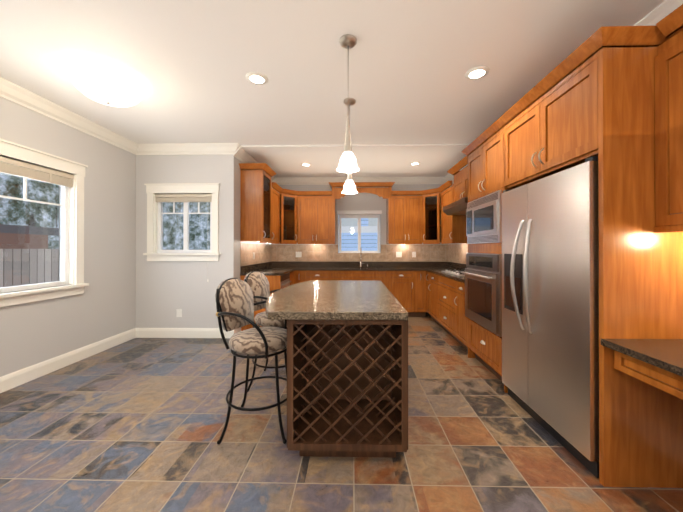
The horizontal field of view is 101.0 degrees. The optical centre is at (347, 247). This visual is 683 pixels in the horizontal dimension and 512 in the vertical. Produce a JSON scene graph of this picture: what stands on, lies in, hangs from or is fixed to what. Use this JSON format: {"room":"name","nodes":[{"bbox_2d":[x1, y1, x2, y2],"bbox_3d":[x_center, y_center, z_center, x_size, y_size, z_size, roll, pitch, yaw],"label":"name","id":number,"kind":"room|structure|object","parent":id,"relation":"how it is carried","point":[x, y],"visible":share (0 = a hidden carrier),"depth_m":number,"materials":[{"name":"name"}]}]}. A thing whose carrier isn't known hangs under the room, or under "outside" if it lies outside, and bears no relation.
{"room":"kitchen","nodes":[
{"label":"kitchen","id":0,"kind":"room"},
{"bbox_2d":[0,97,135,376],"bbox_3d":[-3.216,-0.143,1.136,0.180,2.864,6.245,0,0,1],"label":"wall","id":1,"kind":"structure","parent":0,"point":[102,306],"depth_m":3.34,"materials":[{"name":"grey paint"}]},
{"bbox_2d":[0,138,88,306],"bbox_3d":[-3.124,-0.216,2.407,0.155,1.490,1.790,0,0,1],"label":"window","id":2,"kind":"structure","parent":1,"relation":"in","point":[64,259],"depth_m":3.04,"materials":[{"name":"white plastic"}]},
{"bbox_2d":[0,155,73,229],"bbox_3d":[-3.124,-0.291,2.407,0.045,1.070,1.530,0,0,1],"label":"window blind","id":3,"kind":"object","parent":2,"relation":"attached to","point":[15,167],"visible":0.98,"depth_m":2.79,"materials":[{"name":"beige fabric"}]},
{"bbox_2d":[0,328,135,392],"bbox_3d":[-3.121,1.219,1.038,0.014,0.140,6.065,0,0,1],"label":"baseboard","id":4,"kind":"structure","parent":1,"relation":"attached to","point":[22,376],"depth_m":3.02,"materials":[{"name":"white paint"}]},
{"bbox_2d":[0,77,139,154],"bbox_3d":[-3.075,-1.412,1.048,0.105,0.125,6.065,0,0,1],"label":"crown molding","id":5,"kind":"structure","parent":1,"relation":"attached to","point":[15,93],"depth_m":2.97,"materials":[{"name":"white paint"}]},
{"bbox_2d":[135,154,238,327],"bbox_3d":[-2.444,-0.132,4.154,1.607,2.864,0.180,0,0,1],"label":"wall","id":6,"kind":"structure","parent":0,"point":[165,290],"depth_m":4.06,"materials":[{"name":"grey paint"}]},
{"bbox_2d":[176,309,181,316],"bbox_3d":[-2.430,0.945,4.055,0.075,0.115,0.009,0,0,1],"label":"outlet","id":7,"kind":"object","parent":6,"relation":"attached to","point":[178,312],"visible":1,"depth_m":4.05,"materials":[{"name":"white plastic"}]},
{"bbox_2d":[143,183,220,260],"bbox_3d":[-2.374,-0.360,4.086,1.090,1.110,0.155,0,0,1],"label":"nook window","id":8,"kind":"structure","parent":6,"relation":"in","point":[186,225],"depth_m":4.05,"materials":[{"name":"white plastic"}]},
{"bbox_2d":[136,143,231,154],"bbox_3d":[-2.305,-1.401,4.026,1.290,0.125,0.130,0,0,1],"label":"crown molding","id":9,"kind":"structure","parent":6,"relation":"attached to","point":[161,148],"depth_m":4.01,"materials":[{"name":"white paint"}]},
{"bbox_2d":[136,328,235,337],"bbox_3d":[-2.333,1.230,4.050,1.414,0.140,0.014,0,0,1],"label":"baseboard","id":10,"kind":"structure","parent":6,"relation":"attached to","point":[140,332],"depth_m":4.05,"materials":[{"name":"white paint"}]},
{"bbox_2d":[239,160,270,278],"bbox_3d":[-1.712,-0.128,5.148,0.180,2.864,1.835,0,0,1],"label":"wall","id":11,"kind":"structure","parent":0,"point":[239,226],"depth_m":4.26,"materials":[{"name":"grey paint"}]},
{"bbox_2d":[228,143,275,183],"bbox_3d":[-1.571,-1.386,4.852,0.105,0.150,1.810,0,0,1],"label":"crown molding","id":12,"kind":"structure","parent":11,"relation":"attached to","point":[237,151],"depth_m":4.20,"materials":[{"name":"white paint"}]},
{"bbox_2d":[240,243,271,265],"bbox_3d":[-1.615,0.112,5.070,0.007,0.351,1.575,0,0,1],"label":"backsplash","id":13,"kind":"structure","parent":11,"relation":"attached to","point":[263,252],"depth_m":4.92,"materials":[{"name":"tile"}]},
{"bbox_2d":[240,170,279,243],"bbox_3d":[-1.438,-0.622,4.770,0.377,1.110,0.977,0,0,1],"label":"upper cabinet","id":14,"kind":"object","parent":11,"relation":"attached to","point":[259,208],"visible":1,"depth_m":4.28,"materials":[{"name":"brown wood"}]},
{"bbox_2d":[0,0,664,177],"bbox_3d":[-0.556,-1.509,1.917,5.470,0.125,8.260,0,0,1],"label":"ceiling","id":15,"kind":"structure","parent":0,"point":[414,92],"depth_m":2.26,"materials":[{"name":"white paint"}]},
{"bbox_2d":[68,62,143,107],"bbox_3d":[-2.071,-1.352,2.436,0.500,0.235,0.500,0,0,1],"label":"dome light","id":16,"kind":"object","parent":15,"relation":"attached to","point":[105,85],"visible":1,"depth_m":2.30,"materials":[{"name":"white glass"}]},
{"bbox_2d":[246,72,267,84],"bbox_3d":[-0.790,-1.464,2.452,0.190,0.012,0.190,0,0,1],"label":"recessed light","id":17,"kind":"object","parent":15,"relation":"in","point":[256,77],"visible":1,"depth_m":2.44,"materials":[{"name":"white glass"}]},
{"bbox_2d":[337,34,359,172],"bbox_3d":[0.001,-1.012,2.005,0.164,0.919,0.164,0,0,1],"label":"pendant light","id":18,"kind":"object","parent":15,"relation":"hanging from","point":[348,163],"visible":1,"depth_m":1.98,"materials":[{"name":"white glass"}]},
{"bbox_2d":[341,98,357,193],"bbox_3d":[0.017,-1.009,2.825,0.164,0.919,0.164,0,0,1],"label":"pendant light","id":19,"kind":"object","parent":15,"relation":"hanging from","point":[349,187],"visible":0.85,"depth_m":2.79,"materials":[{"name":"white glass"}]},
{"bbox_2d":[465,66,488,79],"bbox_3d":[1.089,-1.464,2.376,0.190,0.012,0.190,0,0,1],"label":"recessed light","id":20,"kind":"object","parent":15,"relation":"in","point":[476,73],"visible":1,"depth_m":2.36,"materials":[{"name":"white glass"}]},
{"bbox_2d":[0,312,682,511],"bbox_3d":[-0.556,1.342,1.907,5.470,0.100,8.260,0,0,1],"label":"floor","id":21,"kind":"structure","parent":0,"point":[135,425],"depth_m":1.80,"materials":[{"name":"tile"}]},
{"bbox_2d":[215,278,286,444],"bbox_3d":[-0.663,0.763,2.065,0.584,1.059,0.545,0,0,1],"label":"bar stool","id":22,"kind":"object","parent":21,"relation":"on","point":[235,304],"visible":0.92,"depth_m":2.00,"materials":[{"name":"beige fabric"}]},
{"bbox_2d":[244,271,286,391],"bbox_3d":[-0.701,0.766,2.717,0.575,1.059,0.539,0,0,1],"label":"bar stool","id":23,"kind":"object","parent":21,"relation":"on","point":[257,282],"visible":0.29,"depth_m":2.68,"materials":[{"name":"beige fabric"}]},
{"bbox_2d":[240,271,293,330],"bbox_3d":[-1.321,0.866,4.769,0.610,0.874,0.990,0,0,1],"label":"base cabinet","id":24,"kind":"object","parent":21,"relation":"on","point":[275,282],"visible":0.23,"depth_m":4.27,"materials":[{"name":"brown wood"}]},
{"bbox_2d":[240,263,296,275],"bbox_3d":[-1.296,0.357,4.739,0.660,0.139,0.958,0,0,1],"label":"countertop","id":25,"kind":"structure","parent":24,"relation":"on","point":[272,268],"depth_m":4.93,"materials":[{"name":"stone"}]},
{"bbox_2d":[281,273,290,288],"bbox_3d":[-1.287,0.867,4.603,0.614,0.870,0.600,0,0,1],"label":"dishwasher","id":26,"kind":"object","parent":21,"relation":"on","point":[285,280],"visible":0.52,"depth_m":4.59,"materials":[{"name":"silver metal"}]},
{"bbox_2d":[294,271,297,283],"bbox_3d":[-1.279,0.869,5.568,0.662,0.874,0.610,0,0,1],"label":"base cabinet","id":27,"kind":"object","parent":21,"relation":"on","point":[295,272],"depth_m":5.26,"materials":[{"name":"brown wood"}]},
{"bbox_2d":[298,271,309,282],"bbox_3d":[-0.872,0.869,5.560,0.257,0.874,0.610,0,0,1],"label":"base cabinet","id":28,"kind":"object","parent":21,"relation":"on","point":[303,276],"depth_m":5.26,"materials":[{"name":"brown wood"}]},
{"bbox_2d":[310,271,333,279],"bbox_3d":[-0.563,0.869,5.554,0.579,0.874,0.610,0,0,1],"label":"drawer","id":29,"kind":"object","parent":21,"relation":"on","point":[314,275],"depth_m":5.25,"materials":[{"name":"brown wood"}]},
{"bbox_2d":[287,320,407,457],"bbox_3d":[0.011,0.859,2.428,0.719,0.870,1.560,0,0,1],"label":"wine rack","id":30,"kind":"object","parent":21,"relation":"on","point":[347,388],"visible":0.81,"depth_m":1.74,"materials":[{"name":"brown wood"}]},
{"bbox_2d":[266,280,407,319],"bbox_3d":[-0.128,0.400,2.442,0.985,0.046,1.620,0,0,1],"label":"island countertop","id":31,"kind":"structure","parent":30,"relation":"on","point":[339,300],"depth_m":1.92,"materials":[{"name":"stone"}]},
{"bbox_2d":[334,278,389,290],"bbox_3d":[0.209,0.996,5.539,1.080,0.620,0.610,0,0,1],"label":"base cabinet","id":32,"kind":"object","parent":21,"relation":"on","point":[387,284],"depth_m":5.24,"materials":[{"name":"brown wood"}]},
{"bbox_2d":[382,271,417,316],"bbox_3d":[0.994,0.869,5.524,0.604,0.874,0.610,0,0,1],"label":"base cabinet","id":33,"kind":"object","parent":21,"relation":"on","point":[407,290],"depth_m":5.23,"materials":[{"name":"brown wood"}]},
{"bbox_2d":[418,271,421,316],"bbox_3d":[1.321,0.868,5.518,0.277,0.874,0.610,0,0,1],"label":"base cabinet","id":34,"kind":"object","parent":21,"relation":"on","point":[419,272],"depth_m":5.22,"materials":[{"name":"brown wood"}]},
{"bbox_2d":[422,271,426,316],"bbox_3d":[1.736,0.868,5.510,0.667,0.874,0.610,0,0,1],"label":"base cabinet","id":35,"kind":"object","parent":21,"relation":"on","point":[424,286],"depth_m":5.21,"materials":[{"name":"brown wood"}]},
{"bbox_2d":[265,261,454,270],"bbox_3d":[0.229,0.360,5.518,3.680,0.139,0.657,0,0,1],"label":"countertop","id":36,"kind":"structure","parent":35,"relation":"on","point":[301,265],"depth_m":5.79,"materials":[{"name":"stone"}]},
{"bbox_2d":[360,247,367,266],"bbox_3d":[0.325,0.190,5.705,0.180,0.400,0.223,0,0,1],"label":"faucet","id":37,"kind":"object","parent":36,"relation":"on","point":[361,263],"visible":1,"depth_m":5.62,"materials":[{"name":"silver metal"}]},
{"bbox_2d":[426,271,433,319],"bbox_3d":[1.750,0.866,4.799,0.610,0.874,0.487,0,0,1],"label":"base cabinet","id":38,"kind":"object","parent":21,"relation":"on","point":[429,276],"depth_m":4.94,"materials":[{"name":"brown wood"}]},
{"bbox_2d":[434,273,453,337],"bbox_3d":[1.737,0.863,4.135,0.610,0.874,0.954,0,0,1],"label":"base cabinet","id":39,"kind":"object","parent":21,"relation":"on","point":[446,303],"depth_m":4.21,"materials":[{"name":"brown wood"}]},
{"bbox_2d":[425,263,466,282],"bbox_3d":[1.720,0.356,4.245,0.650,0.139,1.830,0,0,1],"label":"countertop","id":40,"kind":"structure","parent":39,"relation":"on","point":[436,268],"depth_m":5.03,"materials":[{"name":"stone"}]},
{"bbox_2d":[441,269,464,275],"bbox_3d":[1.728,0.364,4.137,0.480,0.040,0.760,0,0,1],"label":"cooktop","id":41,"kind":"object","parent":40,"relation":"in","point":[456,272],"visible":0.42,"depth_m":4.09,"materials":[{"name":"silver metal"}]},
{"bbox_2d":[454,280,467,350],"bbox_3d":[1.725,0.861,3.522,0.610,0.874,0.387,0,0,1],"label":"base cabinet","id":42,"kind":"object","parent":21,"relation":"on","point":[460,320],"depth_m":3.58,"materials":[{"name":"brown wood"}]},
{"bbox_2d":[502,156,598,477],"bbox_3d":[1.622,0.393,2.031,0.700,1.800,0.935,0,0,1],"label":"fridge","id":43,"kind":"object","parent":21,"relation":"on","point":[550,307],"visible":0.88,"depth_m":1.83,"materials":[{"name":"silver metal"}]},
{"bbox_2d":[271,184,448,261],"bbox_3d":[0.237,-0.125,5.941,4.040,2.864,0.180,0,0,1],"label":"wall","id":44,"kind":"structure","parent":0,"point":[359,201],"depth_m":5.85,"materials":[{"name":"grey paint"}]},
{"bbox_2d":[279,193,297,243],"bbox_3d":[-1.299,-0.539,5.569,0.623,0.950,0.620,0,0,1],"label":"upper cabinet","id":45,"kind":"object","parent":44,"relation":"attached to","point":[288,218],"visible":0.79,"depth_m":5.39,"materials":[{"name":"brown wood"}]},
{"bbox_2d":[239,163,451,195],"bbox_3d":[0.046,-1.138,4.850,3.340,0.240,1.330,0,0,1],"label":"crown molding","id":46,"kind":"structure","parent":45,"relation":"on","point":[267,169],"depth_m":5.26,"materials":[{"name":"brown wood"}]},
{"bbox_2d":[298,196,331,243],"bbox_3d":[-0.648,-0.539,5.678,0.674,0.950,0.377,0,0,1],"label":"upper cabinet","id":47,"kind":"object","parent":44,"relation":"attached to","point":[314,219],"visible":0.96,"depth_m":5.53,"materials":[{"name":"brown wood"}]},
{"bbox_2d":[339,215,379,252],"bbox_3d":[0.241,-0.317,5.933,0.855,0.866,0.050,0,0,1],"label":"kitchen window","id":48,"kind":"structure","parent":44,"relation":"in","point":[360,236],"depth_m":5.92,"materials":[{"name":"white plastic"}]},
{"bbox_2d":[337,210,381,217],"bbox_3d":[0.240,-0.688,5.860,0.921,0.150,0.080,0,0,1],"label":"window blind","id":49,"kind":"object","parent":48,"relation":"attached to","point":[362,214],"visible":0.86,"depth_m":5.87,"materials":[{"name":"beige fabric"}]},
{"bbox_2d":[272,245,447,261],"bbox_3d":[0.235,0.115,5.842,3.678,0.351,0.007,0,0,1],"label":"backsplash","id":50,"kind":"structure","parent":44,"relation":"attached to","point":[424,253],"depth_m":5.84,"materials":[{"name":"tile"}]},
{"bbox_2d":[296,252,301,256],"bbox_3d":[-1.025,0.147,5.857,0.120,0.115,0.009,0,0,1],"label":"outlet","id":51,"kind":"object","parent":50,"relation":"attached to","point":[299,254],"depth_m":5.86,"materials":[{"name":"white plastic"}]},
{"bbox_2d":[396,252,401,256],"bbox_3d":[1.055,0.147,5.817,0.115,0.115,0.009,0,0,1],"label":"outlet","id":52,"kind":"object","parent":50,"relation":"attached to","point":[398,254],"depth_m":5.82,"materials":[{"name":"white plastic"}]},
{"bbox_2d":[276,177,443,184],"bbox_3d":[0.169,-1.370,5.802,3.550,0.125,0.105,0,0,1],"label":"crown molding","id":53,"kind":"structure","parent":44,"relation":"attached to","point":[307,180],"depth_m":5.78,"materials":[{"name":"white paint"}]},
{"bbox_2d":[328,182,394,243],"bbox_3d":[0.271,-0.660,5.633,1.286,1.188,0.432,0,0,1],"label":"window valance","id":54,"kind":"object","parent":44,"relation":"attached to","point":[382,189],"visible":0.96,"depth_m":5.49,"materials":[{"name":"brown wood"}]},
{"bbox_2d":[392,196,421,243],"bbox_3d":[1.151,-0.539,5.643,0.594,0.950,0.377,0,0,1],"label":"upper cabinet","id":55,"kind":"object","parent":44,"relation":"attached to","point":[406,219],"visible":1,"depth_m":5.50,"materials":[{"name":"brown wood"}]},
{"bbox_2d":[422,193,440,243],"bbox_3d":[1.757,-0.539,5.510,0.623,0.950,0.620,0,0,1],"label":"upper cabinet","id":56,"kind":"object","parent":44,"relation":"attached to","point":[431,218],"visible":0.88,"depth_m":5.34,"materials":[{"name":"brown wood"}]},
{"bbox_2d":[461,253,501,336],"bbox_3d":[1.636,0.439,2.928,0.666,0.755,0.736,0,0,1],"label":"wall oven","id":57,"kind":"object","parent":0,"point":[483,289],"visible":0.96,"depth_m":2.79,"materials":[{"name":"silver metal"}]},
{"bbox_2d":[466,122,497,201],"bbox_3d":[1.714,-0.839,2.896,0.610,0.630,0.865,0,0,1],"label":"upper cabinet","id":58,"kind":"object","parent":0,"relation":"attached to","point":[482,155],"depth_m":2.91,"materials":[{"name":"brown wood"}]},
{"bbox_2d":[466,190,501,243],"bbox_3d":[1.643,-0.284,2.931,0.552,0.480,0.736,0,0,1],"label":"microwave","id":59,"kind":"object","parent":58,"relation":"in","point":[483,219],"visible":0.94,"depth_m":2.81,"materials":[{"name":"silver metal"}]},
{"bbox_2d":[498,34,675,192],"bbox_3d":[1.698,-0.842,2.071,0.610,0.630,1.038,0,0,1],"label":"upper cabinet","id":60,"kind":"object","parent":0,"relation":"attached to","point":[593,94],"depth_m":1.60,"materials":[{"name":"brown wood"}]},
{"bbox_2d":[601,339,682,399],"bbox_3d":[1.666,0.889,0.939,0.630,0.800,1.147,0,0,1],"label":"desk unit","id":61,"kind":"object","parent":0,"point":[657,363],"visible":1,"depth_m":1.34,"materials":[{"name":"wood"}]},
{"bbox_3d":[2.094,-0.140,1.951,0.180,2.864,8.080,0,0,1],"label":"wall","id":62,"kind":"structure","parent":0,"visible":0},
{"bbox_2d":[441,185,466,243],"bbox_3d":[1.869,-0.542,4.903,0.377,0.950,0.584,0,0,1],"label":"upper cabinet","id":63,"kind":"object","parent":62,"relation":"attached to","point":[453,228],"visible":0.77,"depth_m":4.71,"materials":[{"name":"brown wood"}]},
{"bbox_2d":[448,244,467,263],"bbox_3d":[2.046,-0.118,4.558,0.007,0.809,2.460,0,0,1],"label":"backsplash","id":64,"kind":"structure","parent":62,"relation":"attached to","point":[456,253],"depth_m":5.29,"materials":[{"name":"tile"}]},
{"bbox_2d":[452,165,467,201],"bbox_3d":[1.854,-0.919,4.149,0.377,0.520,0.920,0,0,1],"label":"upper cabinet","id":65,"kind":"object","parent":62,"relation":"attached to","point":[460,187],"visible":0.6,"depth_m":4.28,"materials":[{"name":"brown wood"}]},
{"bbox_2d":[443,197,467,214],"bbox_3d":[1.792,-0.592,4.149,0.498,0.132,0.910,0,0,1],"label":"range hood","id":66,"kind":"object","parent":65,"relation":"attached to","point":[458,207],"visible":0.39,"depth_m":4.12,"materials":[{"name":"silver metal"}]},
{"bbox_2d":[447,156,467,174],"bbox_3d":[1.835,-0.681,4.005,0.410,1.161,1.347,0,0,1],"label":"crown molding","id":67,"kind":"structure","parent":65,"relation":"attached to","point":[458,166],"depth_m":4.23,"materials":[{"name":"brown wood"}]},
{"bbox_2d":[444,0,682,182],"bbox_3d":[1.946,-1.397,1.869,0.105,0.150,7.900,0,0,1],"label":"crown molding","id":68,"kind":"structure","parent":62,"relation":"attached to","point":[666,7],"depth_m":1.74,"materials":[{"name":"white paint"}]},
{"bbox_2d":[654,4,682,232],"bbox_3d":[1.784,-0.622,0.916,0.392,1.081,1.199,0,0,1],"label":"upper cabinet","id":69,"kind":"object","parent":62,"relation":"attached to","point":[668,137],"visible":1,"depth_m":1.45,"materials":[{"name":"brown wood"}]},
{"label":"outside","id":70,"kind":"structure","parent":0,"visible":0},
{"bbox_2d":[0,224,58,287],"bbox_3d":[-7.151,0.890,1.435,1.200,2.800,14.900,0,0,1],"label":"fence","id":71,"kind":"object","parent":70,"point":[25,266],"depth_m":6.01,"materials":[{"name":"grey wood"}]},
{"bbox_2d":[0,173,58,248],"bbox_3d":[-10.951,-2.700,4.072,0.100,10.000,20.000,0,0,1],"label":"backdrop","id":72,"kind":"structure","parent":70,"point":[37,221],"depth_m":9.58,"materials":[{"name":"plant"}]},
{"bbox_2d":[163,202,209,249],"bbox_3d":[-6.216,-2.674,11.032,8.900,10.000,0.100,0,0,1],"label":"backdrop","id":73,"kind":"structure","parent":70,"point":[170,241],"depth_m":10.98,"materials":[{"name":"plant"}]},
{"bbox_2d":[341,218,376,250],"bbox_3d":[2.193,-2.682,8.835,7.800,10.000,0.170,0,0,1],"label":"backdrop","id":74,"kind":"structure","parent":70,"point":[348,232],"depth_m":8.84,"materials":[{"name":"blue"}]}
]}

